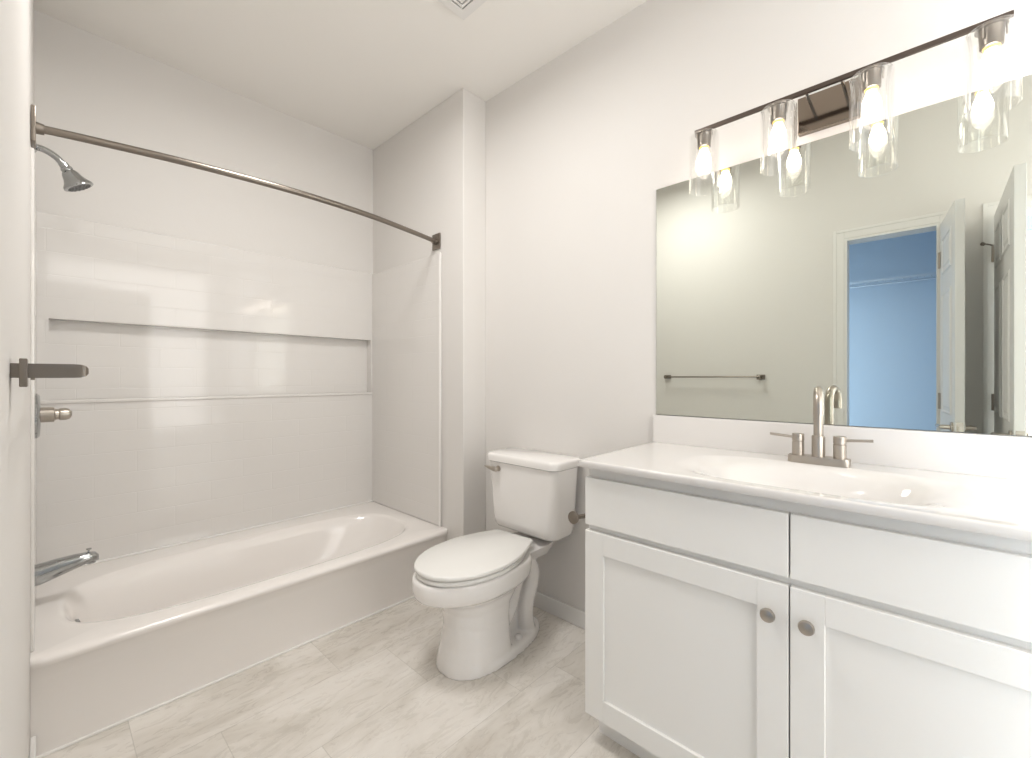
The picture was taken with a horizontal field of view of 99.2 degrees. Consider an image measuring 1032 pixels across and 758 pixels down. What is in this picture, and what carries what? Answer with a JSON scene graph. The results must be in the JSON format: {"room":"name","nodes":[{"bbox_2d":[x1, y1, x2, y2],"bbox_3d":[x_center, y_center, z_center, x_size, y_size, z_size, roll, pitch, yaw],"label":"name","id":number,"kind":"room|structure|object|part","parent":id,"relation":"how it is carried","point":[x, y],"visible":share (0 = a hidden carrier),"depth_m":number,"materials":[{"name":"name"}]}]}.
{"room":"bathroom","nodes":[
{"label":"bathroom","id":0,"kind":"room"},
{"bbox_2d":[0,0,33,757],"bbox_3d":[-0.718,-0.206,0.550,4.200,2.749,0.115,0,0,43],"label":"wall","id":1,"kind":"structure","parent":0,"point":[16,16],"depth_m":0.66,"materials":[{"name":"white paint"}]},
{"bbox_2d":[29,736,35,757],"bbox_3d":[-0.903,1.128,0.809,1.545,0.080,0.013,0,0,43],"label":"baseboard","id":2,"kind":"structure","parent":1,"relation":"attached to","point":[32,750],"depth_m":1.29,"materials":[{"name":"white paint"}]},
{"bbox_2d":[10,358,88,386],"bbox_3d":[-0.863,-0.007,0.812,0.734,0.036,0.071,0,0,43],"label":"towel bar","id":3,"kind":"object","parent":1,"relation":"attached to","point":[23,370],"visible":1,"depth_m":0.57,"materials":[{"name":"silver metal"}]},
{"bbox_2d":[34,143,93,191],"bbox_3d":[-1.722,-0.798,1.673,0.093,0.164,0.162,0,0,43],"label":"showerhead","id":4,"kind":"object","parent":1,"relation":"attached to","point":[73,181],"visible":0.94,"depth_m":1.66,"materials":[{"name":"silver metal"}]},
{"bbox_3d":[-1.746,-0.833,1.647,0.023,0.061,0.089,0,0,43],"label":"shower arm","id":5,"kind":"part","parent":4,"relation":"part of","materials":[{"name":"silver metal"}]},
{"bbox_2d":[31,104,440,250],"bbox_3d":[-0.961,-0.789,1.934,0.167,0.110,1.579,0,0,43],"label":"shower curtain rod","id":6,"kind":"object","parent":1,"relation":"attached to","point":[36,127],"visible":0.99,"depth_m":1.63,"materials":[{"name":"silver metal"}]},
{"bbox_2d":[34,10,372,273],"bbox_3d":[-1.499,-0.206,2.639,0.200,2.749,1.881,0,0,43],"label":"wall","id":7,"kind":"structure","parent":0,"point":[87,83],"depth_m":2.27,"materials":[{"name":"white paint"}]},
{"bbox_2d":[30,147,441,651],"bbox_3d":[-1.275,0.066,2.224,0.862,1.567,1.582,0,0,43],"label":"shower surround","id":8,"kind":"object","parent":7,"relation":"attached to","point":[225,390],"visible":0.84,"depth_m":2.35,"materials":[{"name":"white plastic"}]},
{"bbox_3d":[-1.784,0.067,1.624,0.785,1.562,0.011,0,0,43],"label":"panel","id":9,"kind":"part","parent":8,"relation":"part of","materials":[{"name":"white plastic"}]},
{"bbox_2d":[36,394,71,438],"bbox_3d":[-1.739,0.140,1.654,0.166,0.166,0.094,0,0,43],"label":"shower valve","id":10,"kind":"object","parent":8,"relation":"attached to","point":[43,414],"visible":0.95,"depth_m":1.63,"materials":[{"name":"silver metal"}]},
{"bbox_3d":[-1.767,0.140,1.625,0.166,0.166,0.013,0,0,43],"label":"valve plate","id":11,"kind":"part","parent":10,"relation":"part of","materials":[{"name":"silver metal"}]},
{"bbox_3d":[-1.735,0.137,1.659,0.056,0.056,0.082,0,0,43],"label":"valve handle","id":12,"kind":"part","parent":10,"relation":"part of","materials":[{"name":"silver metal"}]},
{"bbox_2d":[36,548,98,585],"bbox_3d":[-1.714,0.716,1.681,0.064,0.098,0.168,0,0,43],"label":"tub spout","id":13,"kind":"object","parent":8,"relation":"attached to","point":[47,571],"visible":0.98,"depth_m":1.65,"materials":[{"name":"silver metal"}]},
{"bbox_3d":[-1.556,0.065,2.485,0.094,1.565,1.573,0,0,43],"label":"panel","id":14,"kind":"part","parent":8,"relation":"part of","materials":[{"name":"white plastic"}]},
{"bbox_3d":[-0.714,0.067,2.775,0.785,1.562,0.011,0,0,43],"label":"panel","id":15,"kind":"part","parent":8,"relation":"part of","materials":[{"name":"white plastic"}]},
{"bbox_2d":[34,0,647,149],"bbox_3d":[-0.622,-1.641,0.579,4.500,0.120,4.000,0,0,43],"label":"ceiling","id":16,"kind":"structure","parent":0,"point":[361,72],"depth_m":2.08,"materials":[{"name":"white paint"}]},
{"bbox_2d":[438,0,486,19],"bbox_3d":[-0.222,-1.576,1.720,0.294,0.010,0.294,0,0,43],"label":"ceiling vent","id":17,"kind":"object","parent":16,"relation":"in","point":[463,9],"visible":1,"depth_m":1.85,"materials":[{"name":"white paint"}]},
{"bbox_2d":[43,597,639,757],"bbox_3d":[-0.622,1.228,0.579,4.500,0.120,4.000,0,0,43],"label":"floor","id":18,"kind":"structure","parent":0,"point":[373,686],"depth_m":1.55,"materials":[{"name":"tile"}]},
{"bbox_2d":[30,501,446,755],"bbox_3d":[-1.221,1.006,2.175,0.839,0.316,1.580,0,0,43],"label":"bathtub","id":19,"kind":"object","parent":18,"relation":"on","point":[116,640],"visible":0.89,"depth_m":1.84,"materials":[{"name":"white ceramic"}]},
{"bbox_2d":[36,596,413,757],"bbox_3d":[-0.940,1.165,1.914,0.012,0.007,1.581,0,0,43],"label":"trim","id":20,"kind":"structure","parent":19,"relation":"attached to","point":[409,598],"depth_m":1.65,"materials":[{"name":"white"}]},
{"bbox_2d":[412,448,579,680],"bbox_3d":[-0.106,0.768,1.919,0.452,0.800,0.766,0,0,43],"label":"toilet","id":21,"kind":"object","parent":18,"relation":"on","point":[484,584],"visible":1,"depth_m":1.85,"materials":[{"name":"white ceramic"}]},
{"bbox_3d":[-0.180,0.758,1.837,0.363,0.018,0.516,0,0,43],"label":"seat","id":22,"kind":"part","parent":21,"relation":"part of","materials":[{"name":"white plastic"}]},
{"bbox_3d":[-0.172,0.736,1.845,0.374,0.018,0.549,0,0,43],"label":"lid","id":23,"kind":"part","parent":21,"relation":"part of","materials":[{"name":"white plastic"}]},
{"bbox_3d":[-0.116,0.969,1.909,0.363,0.398,0.737,0,0,43],"label":"bowl","id":24,"kind":"part","parent":21,"relation":"part of","materials":[{"name":"white ceramic"}]},
{"bbox_3d":[-0.117,0.440,2.149,0.086,0.028,0.036,0,0,43],"label":"flush lever","id":25,"kind":"part","parent":21,"relation":"part of","materials":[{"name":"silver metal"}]},
{"bbox_3d":[0.079,0.389,2.119,0.452,0.041,0.221,0,0,43],"label":"tank lid","id":26,"kind":"part","parent":21,"relation":"part of","materials":[{"name":"white ceramic"}]},
{"bbox_3d":[0.080,0.575,2.120,0.428,0.327,0.197,0,0,43],"label":"tank","id":27,"kind":"part","parent":21,"relation":"part of","materials":[{"name":"white ceramic"}]},
{"bbox_2d":[585,468,1031,757],"bbox_3d":[0.810,0.726,1.210,1.136,0.885,0.564,0,0,43],"label":"vanity cabinet","id":28,"kind":"object","parent":18,"relation":"on","point":[719,623],"visible":0.99,"depth_m":1.02,"materials":[{"name":"white wood"}]},
{"bbox_2d":[568,511,584,523],"bbox_3d":[0.272,0.496,1.555,0.123,0.060,0.136,0,0,43],"label":"toilet paper holder","id":29,"kind":"object","parent":28,"relation":"attached to","point":[573,517],"visible":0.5,"depth_m":1.53,"materials":[{"name":"silver metal"}]},
{"bbox_3d":[0.436,0.393,1.226,0.566,0.151,0.020,0,0,43],"label":"false drawer","id":30,"kind":"part","parent":28,"relation":"part of","materials":[{"name":"white wood"}]},
{"bbox_3d":[0.436,0.780,1.226,0.566,0.587,0.020,0,0,43],"label":"door","id":31,"kind":"part","parent":28,"relation":"part of","materials":[{"name":"white wood"}]},
{"bbox_3d":[0.598,0.561,1.042,0.033,0.033,0.029,0,0,43],"label":"knob","id":32,"kind":"part","parent":28,"relation":"part of","materials":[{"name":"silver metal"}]},
{"bbox_2d":[578,415,1031,541],"bbox_3d":[0.812,0.269,1.212,1.168,0.235,0.560,0,0,43],"label":"countertop","id":33,"kind":"structure","parent":28,"relation":"on","point":[978,483],"depth_m":1.23,"materials":[{"name":"white stone"}]},
{"bbox_2d":[770,386,873,467],"bbox_3d":[0.898,0.143,1.313,0.263,0.237,0.128,0,0,43],"label":"sink faucet","id":34,"kind":"object","parent":33,"relation":"on","point":[839,459],"visible":1,"depth_m":1.32,"materials":[{"name":"silver metal"}]},
{"bbox_3d":[0.853,0.182,1.408,0.069,0.013,0.008,0,0,43],"label":"lever","id":35,"kind":"part","parent":34,"relation":"part of","materials":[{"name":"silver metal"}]},
{"bbox_3d":[0.885,0.206,1.378,0.033,0.067,0.033,0,0,43],"label":"handle post","id":36,"kind":"part","parent":34,"relation":"part of","materials":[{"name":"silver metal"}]},
{"bbox_3d":[0.898,0.103,1.304,0.026,0.157,0.117,0,0,34],"label":"gooseneck spout","id":37,"kind":"part","parent":34,"relation":"part of","materials":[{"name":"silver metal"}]},
{"bbox_3d":[0.924,0.250,1.342,0.158,0.022,0.050,0,0,43],"label":"plate","id":38,"kind":"part","parent":34,"relation":"part of","materials":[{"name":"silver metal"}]},
{"bbox_3d":[0.963,0.206,1.306,0.033,0.067,0.033,0,0,43],"label":"handle post","id":39,"kind":"part","parent":34,"relation":"part of","materials":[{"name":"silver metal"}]},
{"bbox_3d":[0.995,0.182,1.276,0.069,0.013,0.008,0,0,43],"label":"lever","id":40,"kind":"part","parent":34,"relation":"part of","materials":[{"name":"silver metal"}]},
{"bbox_3d":[0.655,0.561,0.989,0.033,0.033,0.029,0,0,43],"label":"knob","id":41,"kind":"part","parent":28,"relation":"part of","materials":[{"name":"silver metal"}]},
{"bbox_3d":[0.853,0.393,0.838,0.566,0.151,0.020,0,0,43],"label":"false drawer","id":42,"kind":"part","parent":28,"relation":"part of","materials":[{"name":"white wood"}]},
{"bbox_3d":[0.853,0.780,0.838,0.566,0.587,0.020,0,0,43],"label":"door","id":43,"kind":"part","parent":28,"relation":"part of","materials":[{"name":"white wood"}]},
{"bbox_2d":[373,88,485,540],"bbox_3d":[-0.612,-0.206,2.804,1.046,2.749,0.169,0,0,43],"label":"wall","id":44,"kind":"structure","parent":0,"point":[429,178],"depth_m":2.47,"materials":[{"name":"white paint"}]},
{"bbox_2d":[486,0,1031,610],"bbox_3d":[0.598,-0.206,1.876,4.320,2.749,0.120,0,0,43],"label":"wall","id":45,"kind":"structure","parent":0,"point":[580,148],"depth_m":1.93,"materials":[{"name":"white paint"}]},
{"bbox_2d":[534,591,584,628],"bbox_3d":[0.203,1.128,2.152,1.034,0.080,0.013,0,0,43],"label":"baseboard","id":46,"kind":"structure","parent":45,"relation":"attached to","point":[571,614],"depth_m":2.13,"materials":[{"name":"white paint"}]},
{"bbox_2d":[653,415,1031,480],"bbox_3d":[0.996,0.206,1.410,1.168,0.111,0.020,0,0,43],"label":"backsplash","id":47,"kind":"structure","parent":45,"relation":"attached to","point":[997,456],"depth_m":1.31,"materials":[{"name":"white stone"}]},
{"bbox_2d":[656,74,1031,436],"bbox_3d":[1.000,-0.313,1.415,1.152,0.925,0.006,0,0,43],"label":"wall mirror","id":48,"kind":"object","parent":45,"relation":"attached to","point":[890,276],"visible":1,"depth_m":1.34,"materials":[{"name":"grey mirror"}]},
{"bbox_2d":[689,10,1022,191],"bbox_3d":[0.948,-0.795,1.351,0.797,0.254,0.171,0,0,43],"label":"vanity light","id":49,"kind":"object","parent":45,"relation":"attached to","point":[841,103],"visible":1,"depth_m":1.33,"materials":[{"name":"silver metal"}]},
{"bbox_2d":[695,129,712,149],"bbox_3d":[0.669,-0.850,1.562,0.060,0.060,0.060,0,0,43],"label":"socket","id":50,"kind":"object","parent":49,"relation":"attached to","point":[703,136],"depth_m":1.55,"materials":[{"name":"silver metal"}]},
{"bbox_3d":[0.669,-0.777,1.562,0.045,0.075,0.045,0,0,43],"label":"bulb","id":51,"kind":"part","parent":49,"relation":"part of","materials":[{"name":"beige glass"}]},
{"bbox_3d":[0.669,-0.766,1.562,0.101,0.196,0.101,0,0,43],"label":"lamp shade","id":52,"kind":"part","parent":49,"relation":"part of","materials":[{"name":"clear glass"}]},
{"bbox_2d":[768,101,788,124],"bbox_3d":[0.839,-0.850,1.405,0.060,0.060,0.060,0,0,43],"label":"socket","id":53,"kind":"object","parent":49,"relation":"attached to","point":[777,110],"depth_m":1.39,"materials":[{"name":"silver metal"}]},
{"bbox_3d":[0.839,-0.766,1.405,0.101,0.196,0.101,0,0,43],"label":"lamp shade","id":54,"kind":"part","parent":49,"relation":"part of","materials":[{"name":"clear glass"}]},
{"bbox_3d":[0.839,-0.777,1.405,0.045,0.075,0.045,0,0,43],"label":"bulb","id":55,"kind":"part","parent":49,"relation":"part of","materials":[{"name":"beige glass"}]},
{"bbox_3d":[0.927,-0.884,1.391,0.009,0.009,0.099,0,0,43],"label":"arm","id":56,"kind":"part","parent":49,"relation":"part of","materials":[{"name":"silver metal"}]},
{"bbox_3d":[1.000,-0.863,1.403,0.166,0.118,0.024,0,0,43],"label":"plate","id":57,"kind":"part","parent":49,"relation":"part of","materials":[{"name":"silver metal"}]},
{"bbox_3d":[0.993,-0.884,1.329,0.009,0.009,0.099,0,0,43],"label":"arm","id":58,"kind":"part","parent":49,"relation":"part of","materials":[{"name":"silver metal"}]},
{"bbox_2d":[858,64,884,92],"bbox_3d":[1.009,-0.850,1.246,0.060,0.060,0.060,0,0,43],"label":"socket","id":59,"kind":"object","parent":49,"relation":"attached to","point":[871,76],"depth_m":1.23,"materials":[{"name":"silver metal"}]},
{"bbox_3d":[1.009,-0.777,1.246,0.045,0.075,0.045,0,0,43],"label":"bulb","id":60,"kind":"part","parent":49,"relation":"part of","materials":[{"name":"beige glass"}]},
{"bbox_3d":[1.009,-0.766,1.246,0.101,0.196,0.101,0,0,43],"label":"lamp shade","id":61,"kind":"part","parent":49,"relation":"part of","materials":[{"name":"clear glass"}]},
{"bbox_3d":[1.179,-0.777,1.089,0.045,0.075,0.045,0,0,43],"label":"bulb","id":62,"kind":"part","parent":49,"relation":"part of","materials":[{"name":"beige glass"}]},
{"bbox_2d":[974,18,1009,52],"bbox_3d":[1.179,-0.850,1.089,0.060,0.060,0.060,0,0,43],"label":"socket","id":63,"kind":"object","parent":49,"relation":"attached to","point":[990,34],"depth_m":1.08,"materials":[{"name":"silver metal"}]},
{"bbox_3d":[1.179,-0.766,1.089,0.101,0.196,0.101,0,0,43],"label":"lamp shade","id":64,"kind":"part","parent":49,"relation":"part of","materials":[{"name":"clear glass"}]}
]}

